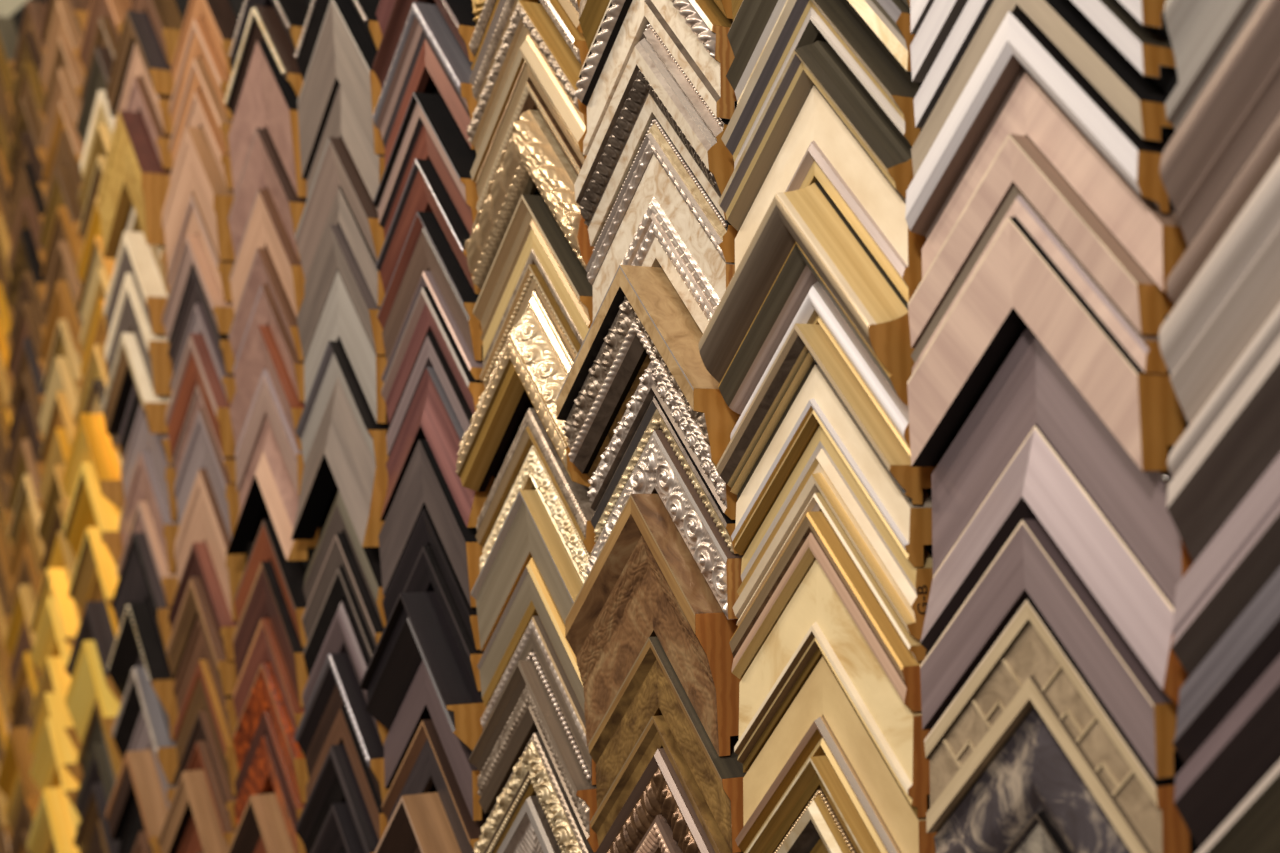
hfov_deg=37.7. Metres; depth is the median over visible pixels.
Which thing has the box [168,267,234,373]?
sample
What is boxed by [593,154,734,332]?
sample
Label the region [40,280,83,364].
sample
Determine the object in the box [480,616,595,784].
sample
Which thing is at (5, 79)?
sample
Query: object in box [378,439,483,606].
sample
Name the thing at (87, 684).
sample
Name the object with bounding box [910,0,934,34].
sample
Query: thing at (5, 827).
sample
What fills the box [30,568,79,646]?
sample
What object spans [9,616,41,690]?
sample
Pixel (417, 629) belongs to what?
sample
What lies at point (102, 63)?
sample
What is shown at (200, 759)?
sample
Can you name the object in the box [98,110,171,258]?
sample
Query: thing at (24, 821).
sample
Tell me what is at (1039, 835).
sample
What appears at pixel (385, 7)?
sample
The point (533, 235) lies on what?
sample
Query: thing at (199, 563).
sample
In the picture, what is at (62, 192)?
sample
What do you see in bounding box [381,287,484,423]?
sample
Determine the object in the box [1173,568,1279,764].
sample
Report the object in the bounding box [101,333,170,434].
sample
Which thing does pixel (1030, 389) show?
sample
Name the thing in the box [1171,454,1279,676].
sample
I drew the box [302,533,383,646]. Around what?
sample
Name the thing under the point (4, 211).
sample
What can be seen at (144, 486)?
sample
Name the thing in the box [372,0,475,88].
sample
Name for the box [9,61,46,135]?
sample
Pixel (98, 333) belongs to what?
sample
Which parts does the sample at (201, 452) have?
moulding arm, moulding arm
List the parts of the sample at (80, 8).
moulding arm, moulding arm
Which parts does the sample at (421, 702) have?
moulding arm, moulding arm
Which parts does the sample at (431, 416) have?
moulding arm, moulding arm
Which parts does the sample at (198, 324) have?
moulding arm, moulding arm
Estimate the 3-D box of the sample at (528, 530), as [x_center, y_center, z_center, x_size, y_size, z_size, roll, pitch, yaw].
[-0.070,0.103,1.281,0.025,0.119,0.150,1,-2,-32]
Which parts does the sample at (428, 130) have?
moulding arm, moulding arm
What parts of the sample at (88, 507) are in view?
moulding arm, moulding arm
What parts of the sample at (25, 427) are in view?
moulding arm, moulding arm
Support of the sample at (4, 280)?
attached to the display board
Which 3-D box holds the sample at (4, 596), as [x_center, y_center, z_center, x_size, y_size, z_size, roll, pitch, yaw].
[-0.861,0.230,2.524,0.028,0.118,0.153,1,-2,-32]
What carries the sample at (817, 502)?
attached to the display board
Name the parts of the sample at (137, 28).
moulding arm, moulding arm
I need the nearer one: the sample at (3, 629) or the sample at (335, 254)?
the sample at (335, 254)
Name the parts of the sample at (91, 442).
moulding arm, moulding arm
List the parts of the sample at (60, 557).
moulding arm, moulding arm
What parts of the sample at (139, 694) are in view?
moulding arm, moulding arm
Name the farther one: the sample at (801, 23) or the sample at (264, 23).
the sample at (264, 23)
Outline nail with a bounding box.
[1161,475,1172,482]
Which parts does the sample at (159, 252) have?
moulding arm, moulding arm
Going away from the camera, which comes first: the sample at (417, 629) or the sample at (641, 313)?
the sample at (641, 313)
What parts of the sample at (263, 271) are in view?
moulding arm, moulding arm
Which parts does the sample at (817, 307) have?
moulding arm, moulding arm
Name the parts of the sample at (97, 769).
moulding arm, moulding arm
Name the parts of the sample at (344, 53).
moulding arm, moulding arm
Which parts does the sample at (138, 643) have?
moulding arm, moulding arm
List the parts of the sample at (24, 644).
moulding arm, moulding arm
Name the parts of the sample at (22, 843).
moulding arm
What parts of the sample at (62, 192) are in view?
moulding arm, moulding arm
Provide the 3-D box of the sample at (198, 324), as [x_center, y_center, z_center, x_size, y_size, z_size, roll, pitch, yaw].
[-0.426,-0.070,1.848,0.024,0.103,0.151,1,-2,-32]
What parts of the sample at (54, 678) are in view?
moulding arm, moulding arm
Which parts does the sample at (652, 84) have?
moulding arm, moulding arm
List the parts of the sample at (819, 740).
moulding arm, moulding arm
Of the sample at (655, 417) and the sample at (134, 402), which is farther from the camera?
the sample at (134, 402)
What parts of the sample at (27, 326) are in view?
moulding arm, moulding arm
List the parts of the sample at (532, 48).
moulding arm, moulding arm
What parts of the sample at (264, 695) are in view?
moulding arm, moulding arm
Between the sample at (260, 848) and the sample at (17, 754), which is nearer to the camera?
the sample at (260, 848)
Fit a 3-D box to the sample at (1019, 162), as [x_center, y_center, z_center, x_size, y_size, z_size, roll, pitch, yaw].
[0.185,-0.087,0.879,0.028,0.099,0.151,1,-2,-32]
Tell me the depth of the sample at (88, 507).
2.10 m
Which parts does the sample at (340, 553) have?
moulding arm, moulding arm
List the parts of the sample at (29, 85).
moulding arm, moulding arm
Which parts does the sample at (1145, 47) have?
moulding arm, moulding arm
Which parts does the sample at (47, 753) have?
moulding arm, moulding arm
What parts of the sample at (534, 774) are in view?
moulding arm, moulding arm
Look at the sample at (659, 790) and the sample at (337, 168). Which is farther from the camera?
the sample at (337, 168)
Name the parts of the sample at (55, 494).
moulding arm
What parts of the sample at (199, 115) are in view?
moulding arm, moulding arm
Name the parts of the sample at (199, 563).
moulding arm, moulding arm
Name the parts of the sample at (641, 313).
moulding arm, moulding arm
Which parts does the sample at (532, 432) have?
moulding arm, moulding arm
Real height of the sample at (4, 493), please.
0.118 m
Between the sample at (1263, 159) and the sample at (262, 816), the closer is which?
the sample at (1263, 159)
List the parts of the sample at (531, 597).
moulding arm, moulding arm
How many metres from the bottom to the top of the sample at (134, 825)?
0.122 m
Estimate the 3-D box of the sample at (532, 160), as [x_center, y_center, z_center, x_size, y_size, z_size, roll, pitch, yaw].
[-0.074,-0.158,1.289,0.030,0.121,0.153,1,-2,-32]
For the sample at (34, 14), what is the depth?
2.41 m
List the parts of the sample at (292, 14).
moulding arm, moulding arm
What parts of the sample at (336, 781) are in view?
moulding arm, moulding arm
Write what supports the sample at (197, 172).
attached to the display board
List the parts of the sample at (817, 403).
moulding arm, moulding arm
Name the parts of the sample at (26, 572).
moulding arm, moulding arm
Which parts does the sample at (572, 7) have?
moulding arm, moulding arm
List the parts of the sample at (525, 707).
moulding arm, moulding arm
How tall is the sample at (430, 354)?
0.096 m
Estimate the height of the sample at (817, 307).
0.100 m
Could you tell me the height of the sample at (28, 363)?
0.117 m
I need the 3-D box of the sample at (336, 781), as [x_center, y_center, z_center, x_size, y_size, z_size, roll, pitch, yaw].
[-0.242,0.321,1.545,0.027,0.118,0.150,1,-2,-32]
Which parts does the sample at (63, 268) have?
moulding arm, moulding arm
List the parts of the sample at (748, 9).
moulding arm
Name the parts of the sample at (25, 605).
moulding arm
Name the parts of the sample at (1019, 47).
moulding arm, moulding arm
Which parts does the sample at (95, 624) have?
moulding arm, moulding arm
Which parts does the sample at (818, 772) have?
moulding arm, moulding arm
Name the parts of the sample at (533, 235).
moulding arm, moulding arm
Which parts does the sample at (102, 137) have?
moulding arm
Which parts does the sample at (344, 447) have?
moulding arm, moulding arm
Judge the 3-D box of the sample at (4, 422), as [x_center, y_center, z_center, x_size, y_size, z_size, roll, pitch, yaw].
[-0.863,0.000,2.533,0.028,0.118,0.152,1,-2,-32]
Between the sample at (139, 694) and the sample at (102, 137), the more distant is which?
the sample at (102, 137)
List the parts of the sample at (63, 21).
moulding arm, moulding arm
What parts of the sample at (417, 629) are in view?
moulding arm, moulding arm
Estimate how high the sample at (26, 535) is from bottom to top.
0.118 m
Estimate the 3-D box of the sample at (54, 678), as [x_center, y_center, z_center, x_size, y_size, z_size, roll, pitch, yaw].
[-0.691,0.333,2.242,0.038,0.114,0.149,1,-2,-32]
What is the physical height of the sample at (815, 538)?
0.100 m
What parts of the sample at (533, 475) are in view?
moulding arm, moulding arm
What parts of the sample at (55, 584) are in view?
moulding arm, moulding arm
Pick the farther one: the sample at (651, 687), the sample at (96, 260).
the sample at (96, 260)
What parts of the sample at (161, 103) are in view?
moulding arm, moulding arm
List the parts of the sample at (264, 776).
moulding arm, moulding arm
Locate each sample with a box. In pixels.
[0,16,18,85]
[0,48,12,116]
[0,82,12,146]
[0,115,11,180]
[0,147,12,215]
[0,181,11,247]
[0,214,10,281]
[0,250,12,321]
[0,282,11,352]
[0,319,13,391]
[0,354,13,423]
[0,389,10,451]
[0,426,11,491]
[0,463,12,529]
[0,498,13,562]
[0,523,13,596]
[0,564,10,628]
[0,604,11,667]
[0,631,12,700]
[0,661,12,733]
[0,702,7,751]
[0,727,41,814]
[0,735,7,801]
[0,791,12,852]
[0,821,8,852]
[4,584,36,657]
[5,768,35,830]
[6,96,46,176]
[6,228,46,317]
[6,402,44,480]
[7,197,45,273]
[7,302,46,380]
[7,439,43,513]
[7,687,35,741]
[8,131,47,207]
[8,162,45,239]
[8,373,43,441]
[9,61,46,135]
[9,271,46,343]
[9,337,45,409]
[9,474,44,556]
[9,510,44,583]
[9,545,41,615]
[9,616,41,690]
[9,651,37,716]
[9,796,33,852]
[11,32,45,108]
[13,0,46,72]
[15,830,29,852]
[27,787,79,852]
[28,692,82,782]
[29,718,79,808]
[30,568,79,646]
[30,657,80,752]
[31,597,72,676]
[38,465,70,545]
[39,166,83,253]
[39,356,78,436]
[39,428,70,505]
[40,0,85,89]
[40,0,90,46]
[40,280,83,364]
[40,391,75,464]
[40,501,76,572]
[42,35,83,117]
[42,68,81,150]
[42,101,83,184]
[42,206,81,286]
[42,319,81,398]
[43,241,82,328]
[45,130,82,213]
[46,835,56,852]
[48,531,82,621]
[48,762,79,829]
[49,635,71,678]
[62,413,124,512]
[63,462,122,568]
[65,640,122,765]
[67,601,122,703]
[68,527,118,612]
[74,783,118,852]
[75,344,108,421]
[75,742,119,841]
[76,236,115,321]
[77,46,113,145]
[77,195,115,282]
[77,699,120,783]
[78,568,118,640]
[79,0,131,72]
[79,124,111,211]
[79,156,106,241]
[79,268,108,353]
[80,17,117,100]
[80,90,115,178]
[80,299,107,387]
[85,379,122,465]
[86,821,108,852]
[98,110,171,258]
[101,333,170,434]
[103,231,168,334]
[105,10,174,116]
[105,273,172,395]
[105,749,167,852]
[106,601,177,739]
[111,533,171,670]
[111,666,177,783]
[114,43,172,134]
[117,501,177,606]
[118,385,172,463]
[118,797,144,852]
[119,451,178,572]
[121,403,176,520]
[125,76,172,168]
[126,206,169,293]
[128,709,175,808]
[130,0,183,64]
[132,831,150,852]
[158,770,227,852]
[162,126,234,271]
[162,235,234,342]
[165,333,234,458]
[166,577,236,695]
[167,194,234,301]
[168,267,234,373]
[168,542,237,660]
[169,18,233,128]
[169,58,232,163]
[170,90,232,188]
[170,303,235,403]
[171,0,238,84]
[172,385,235,482]
[173,616,237,742]
[173,660,238,794]
[173,711,236,828]
[174,408,239,539]
[174,469,246,620]
[177,814,203,852]
[186,741,236,848]
[224,5,303,116]
[226,416,318,560]
[227,793,293,852]
[228,0,309,70]
[228,40,306,197]
[228,128,306,260]
[228,248,303,360]
[229,188,304,317]
[229,325,304,450]
[232,561,308,706]
[232,618,304,754]
[233,284,304,401]
[233,663,308,802]
[234,519,306,646]
[234,734,305,852]
[235,370,303,495]
[235,711,305,821]
[254,836,266,852]
[291,341,388,546]
[294,0,382,80]
[294,653,388,803]
[295,137,384,280]
[296,224,385,360]
[296,744,378,852]
[297,0,384,178]
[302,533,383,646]
[302,601,388,745]
[303,491,386,627]
[303,567,375,677]
[304,187,384,306]
[304,270,386,422]
[306,707,387,841]
[307,83,384,209]
[310,802,363,852]
[360,591,486,750]
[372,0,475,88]
[373,2,477,167]
[373,92,478,238]
[374,792,460,852]
[375,159,480,293]
[376,0,394,35]
[377,211,482,361]
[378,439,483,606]
[380,367,493,527]
[381,271,482,382]
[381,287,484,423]
[381,719,487,852]
[383,508,480,649]
[384,660,481,820]
[386,331,472,455]
[402,545,483,690]
[414,845,420,852]
[455,291,590,491]
[464,110,593,289]
[466,0,586,197]
[468,660,598,852]
[469,0,582,70]
[469,0,588,101]
[471,490,582,650]
[472,0,485,25]
[473,194,592,367]
[474,732,592,852]
[475,408,595,552]
[476,80,582,210]
[477,557,584,712]
[479,446,590,583]
[480,264,580,389]
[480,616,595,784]
[497,796,561,852]
[556,265,740,473]
[565,494,741,756]
[574,0,736,154]
[574,24,735,246]
[579,0,732,49]
[585,118,737,284]
[587,354,737,519]
[587,430,743,618]
[588,637,746,852]
[590,396,737,553]
[590,715,742,852]
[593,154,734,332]
[595,748,714,852]
[634,814,681,852]
[698,183,914,414]
[716,323,937,504]
[718,41,913,231]
[721,0,921,168]
[726,0,915,104]
[727,0,909,55]
[729,511,928,711]
[730,281,910,456]
[731,0,742,20]
[731,365,931,566]
[733,425,932,639]
[734,560,931,817]
[735,86,926,301]
[735,716,901,852]
[736,493,926,660]
[743,656,937,852]
[746,755,880,852]
[774,788,856,852]
[810,838,828,852]
[905,11,1168,239]
[907,217,1184,470]
[908,134,1174,347]
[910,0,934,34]
[910,0,1165,82]
[911,0,1173,176]
[911,185,1166,373]
[914,0,1175,128]
[920,425,1188,705]
[920,519,1177,778]
[922,73,1187,291]
[924,599,1190,852]
[932,326,1193,604]
[934,706,1130,852]
[1004,812,1068,852]
[1159,158,1279,424]
[1160,0,1279,246]
[1164,0,1230,81]
[1165,0,1260,130]
[1166,115,1279,305]
[1167,336,1279,562]
[1168,303,1279,476]
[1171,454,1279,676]
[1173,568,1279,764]
[1174,656,1279,848]
[1197,761,1279,852]
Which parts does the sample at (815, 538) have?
moulding arm, moulding arm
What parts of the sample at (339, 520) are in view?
moulding arm, moulding arm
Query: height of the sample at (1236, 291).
0.125 m
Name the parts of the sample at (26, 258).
moulding arm, moulding arm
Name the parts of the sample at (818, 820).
moulding arm, moulding arm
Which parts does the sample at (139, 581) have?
moulding arm, moulding arm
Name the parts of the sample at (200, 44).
moulding arm, moulding arm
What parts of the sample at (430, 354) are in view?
moulding arm, moulding arm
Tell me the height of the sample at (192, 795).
0.104 m
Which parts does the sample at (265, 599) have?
moulding arm, moulding arm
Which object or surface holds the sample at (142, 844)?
attached to the display board
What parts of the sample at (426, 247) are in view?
moulding arm, moulding arm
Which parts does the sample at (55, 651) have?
moulding arm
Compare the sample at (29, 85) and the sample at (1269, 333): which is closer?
the sample at (1269, 333)
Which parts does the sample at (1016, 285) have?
moulding arm, moulding arm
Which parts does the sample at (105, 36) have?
moulding arm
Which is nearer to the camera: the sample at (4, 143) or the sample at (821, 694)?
the sample at (821, 694)
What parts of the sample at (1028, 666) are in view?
moulding arm, moulding arm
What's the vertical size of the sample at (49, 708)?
0.102 m
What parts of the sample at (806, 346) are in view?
moulding arm, moulding arm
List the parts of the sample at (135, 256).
moulding arm, moulding arm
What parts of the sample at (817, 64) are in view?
moulding arm, moulding arm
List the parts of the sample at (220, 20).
moulding arm, moulding arm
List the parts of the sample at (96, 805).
moulding arm, moulding arm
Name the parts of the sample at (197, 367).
moulding arm, moulding arm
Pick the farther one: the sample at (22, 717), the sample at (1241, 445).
the sample at (22, 717)
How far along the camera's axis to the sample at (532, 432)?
1.27 m
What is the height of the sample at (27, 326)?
0.118 m
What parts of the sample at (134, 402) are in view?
moulding arm, moulding arm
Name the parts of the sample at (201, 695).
moulding arm, moulding arm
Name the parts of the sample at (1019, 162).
moulding arm, moulding arm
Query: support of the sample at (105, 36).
attached to the display board
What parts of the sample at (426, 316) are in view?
moulding arm, moulding arm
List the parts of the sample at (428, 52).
moulding arm, moulding arm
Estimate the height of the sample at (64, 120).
0.107 m
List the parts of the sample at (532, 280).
moulding arm, moulding arm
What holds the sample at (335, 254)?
attached to the display board
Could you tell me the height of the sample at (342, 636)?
0.111 m
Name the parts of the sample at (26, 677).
moulding arm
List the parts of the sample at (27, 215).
moulding arm, moulding arm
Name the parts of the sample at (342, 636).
moulding arm, moulding arm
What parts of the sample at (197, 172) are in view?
moulding arm, moulding arm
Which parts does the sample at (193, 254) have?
moulding arm, moulding arm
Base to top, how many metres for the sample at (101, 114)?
0.112 m
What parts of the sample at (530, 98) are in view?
moulding arm, moulding arm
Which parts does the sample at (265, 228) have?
moulding arm, moulding arm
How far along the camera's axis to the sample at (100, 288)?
2.14 m
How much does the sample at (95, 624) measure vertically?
0.117 m
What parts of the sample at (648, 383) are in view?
moulding arm, moulding arm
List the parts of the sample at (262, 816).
moulding arm, moulding arm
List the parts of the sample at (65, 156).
moulding arm, moulding arm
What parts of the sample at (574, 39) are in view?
moulding arm, moulding arm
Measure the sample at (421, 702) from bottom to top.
0.113 m
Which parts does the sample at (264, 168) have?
moulding arm, moulding arm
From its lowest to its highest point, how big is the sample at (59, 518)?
0.110 m
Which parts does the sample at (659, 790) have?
moulding arm, moulding arm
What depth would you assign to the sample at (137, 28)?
1.98 m
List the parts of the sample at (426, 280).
moulding arm, moulding arm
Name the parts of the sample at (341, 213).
moulding arm, moulding arm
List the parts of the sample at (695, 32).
moulding arm, moulding arm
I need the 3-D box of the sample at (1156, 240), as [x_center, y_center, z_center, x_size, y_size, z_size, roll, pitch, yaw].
[0.191,-0.111,0.882,0.017,0.111,0.157,1,-2,-32]
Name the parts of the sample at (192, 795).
moulding arm, moulding arm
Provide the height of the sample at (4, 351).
0.119 m
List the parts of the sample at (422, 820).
moulding arm, moulding arm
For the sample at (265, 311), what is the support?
attached to the display board
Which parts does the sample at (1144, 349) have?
moulding arm, moulding arm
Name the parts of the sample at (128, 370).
moulding arm, moulding arm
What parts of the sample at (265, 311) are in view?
moulding arm, moulding arm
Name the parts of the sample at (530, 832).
moulding arm, moulding arm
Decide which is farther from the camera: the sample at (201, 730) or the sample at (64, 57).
the sample at (64, 57)
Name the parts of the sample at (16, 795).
moulding arm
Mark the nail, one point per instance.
(1164, 478)
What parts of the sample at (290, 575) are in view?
moulding arm, moulding arm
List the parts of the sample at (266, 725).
moulding arm, moulding arm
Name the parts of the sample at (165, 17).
moulding arm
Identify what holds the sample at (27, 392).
attached to the display board
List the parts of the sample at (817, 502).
moulding arm, moulding arm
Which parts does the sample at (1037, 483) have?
moulding arm, moulding arm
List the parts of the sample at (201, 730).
moulding arm, moulding arm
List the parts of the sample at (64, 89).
moulding arm, moulding arm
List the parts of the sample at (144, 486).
moulding arm, moulding arm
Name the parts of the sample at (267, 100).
moulding arm, moulding arm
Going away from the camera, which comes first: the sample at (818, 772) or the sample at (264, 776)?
the sample at (818, 772)
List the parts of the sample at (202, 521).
moulding arm, moulding arm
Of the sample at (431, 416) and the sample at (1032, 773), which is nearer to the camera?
the sample at (1032, 773)
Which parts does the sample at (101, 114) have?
moulding arm, moulding arm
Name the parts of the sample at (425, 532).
moulding arm, moulding arm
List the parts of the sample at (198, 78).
moulding arm, moulding arm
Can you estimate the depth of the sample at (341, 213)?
1.53 m
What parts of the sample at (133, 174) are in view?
moulding arm, moulding arm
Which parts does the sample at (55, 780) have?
moulding arm, moulding arm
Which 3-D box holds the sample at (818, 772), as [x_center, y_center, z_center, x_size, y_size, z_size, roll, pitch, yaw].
[0.102,0.222,1.006,0.025,0.091,0.150,1,-2,-32]
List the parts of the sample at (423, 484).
moulding arm, moulding arm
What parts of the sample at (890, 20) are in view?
moulding arm, moulding arm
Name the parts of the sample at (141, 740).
moulding arm, moulding arm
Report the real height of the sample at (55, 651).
0.113 m
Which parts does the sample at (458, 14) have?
moulding arm, moulding arm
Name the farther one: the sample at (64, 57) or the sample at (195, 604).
the sample at (64, 57)
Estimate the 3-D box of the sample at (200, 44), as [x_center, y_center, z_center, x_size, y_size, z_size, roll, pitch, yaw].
[-0.429,-0.347,1.856,0.026,0.114,0.152,1,-2,-32]
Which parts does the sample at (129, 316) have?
moulding arm, moulding arm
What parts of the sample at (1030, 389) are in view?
moulding arm, moulding arm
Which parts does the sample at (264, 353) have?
moulding arm, moulding arm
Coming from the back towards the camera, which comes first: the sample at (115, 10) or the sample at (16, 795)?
the sample at (16, 795)
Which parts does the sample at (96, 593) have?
moulding arm, moulding arm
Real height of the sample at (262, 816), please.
0.106 m
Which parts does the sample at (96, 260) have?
moulding arm, moulding arm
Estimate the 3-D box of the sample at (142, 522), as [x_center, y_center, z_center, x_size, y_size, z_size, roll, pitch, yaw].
[-0.518,0.133,1.986,0.026,0.108,0.151,1,-2,-32]
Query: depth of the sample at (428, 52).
1.43 m
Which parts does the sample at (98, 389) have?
moulding arm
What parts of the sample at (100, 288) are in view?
moulding arm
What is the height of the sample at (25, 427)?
0.120 m
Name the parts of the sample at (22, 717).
moulding arm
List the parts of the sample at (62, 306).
moulding arm, moulding arm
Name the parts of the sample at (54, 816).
moulding arm, moulding arm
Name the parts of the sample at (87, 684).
moulding arm, moulding arm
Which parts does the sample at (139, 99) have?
moulding arm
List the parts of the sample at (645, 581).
moulding arm, moulding arm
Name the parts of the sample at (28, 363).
moulding arm, moulding arm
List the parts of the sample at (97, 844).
moulding arm, moulding arm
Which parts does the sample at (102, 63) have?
moulding arm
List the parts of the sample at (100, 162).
moulding arm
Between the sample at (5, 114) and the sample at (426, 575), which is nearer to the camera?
the sample at (426, 575)
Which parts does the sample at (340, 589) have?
moulding arm, moulding arm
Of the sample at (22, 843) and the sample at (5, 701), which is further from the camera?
the sample at (5, 701)
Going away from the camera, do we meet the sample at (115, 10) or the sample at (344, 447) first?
the sample at (344, 447)
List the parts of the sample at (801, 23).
moulding arm, moulding arm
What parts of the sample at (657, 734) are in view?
moulding arm, moulding arm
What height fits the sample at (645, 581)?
0.163 m
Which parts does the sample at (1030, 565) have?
moulding arm, moulding arm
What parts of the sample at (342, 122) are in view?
moulding arm, moulding arm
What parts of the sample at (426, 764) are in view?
moulding arm, moulding arm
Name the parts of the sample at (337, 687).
moulding arm, moulding arm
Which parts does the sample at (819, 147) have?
moulding arm, moulding arm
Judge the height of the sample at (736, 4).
0.104 m
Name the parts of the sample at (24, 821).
moulding arm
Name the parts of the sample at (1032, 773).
moulding arm, moulding arm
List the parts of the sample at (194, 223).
moulding arm, moulding arm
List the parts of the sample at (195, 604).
moulding arm, moulding arm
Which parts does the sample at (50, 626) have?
moulding arm, moulding arm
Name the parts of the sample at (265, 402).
moulding arm, moulding arm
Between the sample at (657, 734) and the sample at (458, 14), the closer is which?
the sample at (657, 734)
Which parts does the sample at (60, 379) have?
moulding arm, moulding arm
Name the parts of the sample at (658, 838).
moulding arm, moulding arm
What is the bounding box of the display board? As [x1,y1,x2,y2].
[9,0,1198,852]
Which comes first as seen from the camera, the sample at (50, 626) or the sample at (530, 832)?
the sample at (530, 832)
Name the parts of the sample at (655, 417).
moulding arm, moulding arm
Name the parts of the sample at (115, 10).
moulding arm, moulding arm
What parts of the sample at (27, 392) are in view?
moulding arm, moulding arm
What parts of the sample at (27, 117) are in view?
moulding arm, moulding arm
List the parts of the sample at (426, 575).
moulding arm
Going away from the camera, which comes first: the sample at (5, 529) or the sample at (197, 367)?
the sample at (197, 367)
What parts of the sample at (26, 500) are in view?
moulding arm, moulding arm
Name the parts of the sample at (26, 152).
moulding arm, moulding arm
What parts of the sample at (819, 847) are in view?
moulding arm, moulding arm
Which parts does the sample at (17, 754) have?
moulding arm, moulding arm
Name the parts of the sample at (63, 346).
moulding arm, moulding arm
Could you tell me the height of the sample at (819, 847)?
0.106 m
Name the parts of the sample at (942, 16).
moulding arm, moulding arm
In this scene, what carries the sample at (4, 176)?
attached to the display board
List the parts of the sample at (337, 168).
moulding arm, moulding arm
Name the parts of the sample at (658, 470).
moulding arm, moulding arm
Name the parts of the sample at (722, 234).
moulding arm, moulding arm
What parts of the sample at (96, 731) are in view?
moulding arm, moulding arm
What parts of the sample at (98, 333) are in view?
moulding arm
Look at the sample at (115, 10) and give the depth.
2.15 m
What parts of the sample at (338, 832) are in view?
moulding arm, moulding arm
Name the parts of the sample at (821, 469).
moulding arm, moulding arm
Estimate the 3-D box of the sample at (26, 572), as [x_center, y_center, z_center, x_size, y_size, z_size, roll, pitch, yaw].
[-0.773,0.213,2.387,0.025,0.123,0.151,1,-2,-32]
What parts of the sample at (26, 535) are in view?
moulding arm, moulding arm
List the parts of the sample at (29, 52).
moulding arm, moulding arm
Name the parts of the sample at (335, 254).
moulding arm, moulding arm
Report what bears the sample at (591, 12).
attached to the display board
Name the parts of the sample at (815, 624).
moulding arm, moulding arm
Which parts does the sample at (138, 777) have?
moulding arm, moulding arm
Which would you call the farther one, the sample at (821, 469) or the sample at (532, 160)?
the sample at (532, 160)
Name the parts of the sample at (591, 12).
moulding arm, moulding arm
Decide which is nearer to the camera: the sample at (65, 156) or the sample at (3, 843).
the sample at (65, 156)
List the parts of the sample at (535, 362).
moulding arm, moulding arm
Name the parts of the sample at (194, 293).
moulding arm, moulding arm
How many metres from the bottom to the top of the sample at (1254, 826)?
0.118 m
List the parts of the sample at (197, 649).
moulding arm, moulding arm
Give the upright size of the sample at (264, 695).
0.115 m
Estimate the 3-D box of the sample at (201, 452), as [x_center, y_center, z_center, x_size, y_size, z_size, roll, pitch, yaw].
[-0.424,0.048,1.845,0.020,0.133,0.150,1,-2,-32]
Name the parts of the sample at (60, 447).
moulding arm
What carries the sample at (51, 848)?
attached to the display board
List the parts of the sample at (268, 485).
moulding arm, moulding arm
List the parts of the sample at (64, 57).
moulding arm, moulding arm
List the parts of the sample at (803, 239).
moulding arm, moulding arm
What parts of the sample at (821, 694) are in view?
moulding arm, moulding arm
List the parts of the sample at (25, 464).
moulding arm, moulding arm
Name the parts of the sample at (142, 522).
moulding arm, moulding arm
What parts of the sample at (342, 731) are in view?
moulding arm, moulding arm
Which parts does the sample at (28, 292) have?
moulding arm, moulding arm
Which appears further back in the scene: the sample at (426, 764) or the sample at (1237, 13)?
the sample at (426, 764)
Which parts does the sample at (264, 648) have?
moulding arm, moulding arm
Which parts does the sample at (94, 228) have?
moulding arm, moulding arm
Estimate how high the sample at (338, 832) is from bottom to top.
0.114 m
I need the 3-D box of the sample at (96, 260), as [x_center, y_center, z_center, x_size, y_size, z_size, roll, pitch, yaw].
[-0.604,-0.161,2.127,0.028,0.108,0.150,1,-2,-32]
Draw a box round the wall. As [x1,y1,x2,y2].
[0,0,26,16]
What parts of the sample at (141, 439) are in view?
moulding arm, moulding arm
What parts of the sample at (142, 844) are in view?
moulding arm, moulding arm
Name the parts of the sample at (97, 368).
moulding arm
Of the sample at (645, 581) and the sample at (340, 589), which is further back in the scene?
the sample at (340, 589)
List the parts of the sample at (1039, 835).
moulding arm, moulding arm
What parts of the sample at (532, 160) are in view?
moulding arm, moulding arm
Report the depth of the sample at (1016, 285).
0.86 m
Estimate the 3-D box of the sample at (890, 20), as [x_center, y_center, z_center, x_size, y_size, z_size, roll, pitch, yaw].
[0.100,-0.231,1.022,0.024,0.106,0.150,1,-2,-32]
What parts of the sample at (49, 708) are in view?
moulding arm, moulding arm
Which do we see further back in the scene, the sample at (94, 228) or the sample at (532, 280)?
the sample at (94, 228)
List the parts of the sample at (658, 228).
moulding arm, moulding arm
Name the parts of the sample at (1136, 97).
moulding arm, moulding arm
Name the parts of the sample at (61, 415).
moulding arm, moulding arm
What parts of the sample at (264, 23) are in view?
moulding arm, moulding arm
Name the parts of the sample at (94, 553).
moulding arm, moulding arm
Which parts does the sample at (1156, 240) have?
moulding arm, moulding arm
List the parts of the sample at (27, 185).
moulding arm, moulding arm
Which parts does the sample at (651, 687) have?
moulding arm, moulding arm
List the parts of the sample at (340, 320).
moulding arm, moulding arm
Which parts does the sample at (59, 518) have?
moulding arm, moulding arm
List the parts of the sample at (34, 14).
moulding arm, moulding arm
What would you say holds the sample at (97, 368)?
attached to the display board
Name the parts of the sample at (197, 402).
moulding arm, moulding arm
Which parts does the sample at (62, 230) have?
moulding arm, moulding arm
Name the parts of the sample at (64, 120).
moulding arm, moulding arm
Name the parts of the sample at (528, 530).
moulding arm, moulding arm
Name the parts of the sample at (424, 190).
moulding arm, moulding arm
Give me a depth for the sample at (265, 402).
1.69 m
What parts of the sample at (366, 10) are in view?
moulding arm, moulding arm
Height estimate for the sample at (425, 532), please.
0.102 m

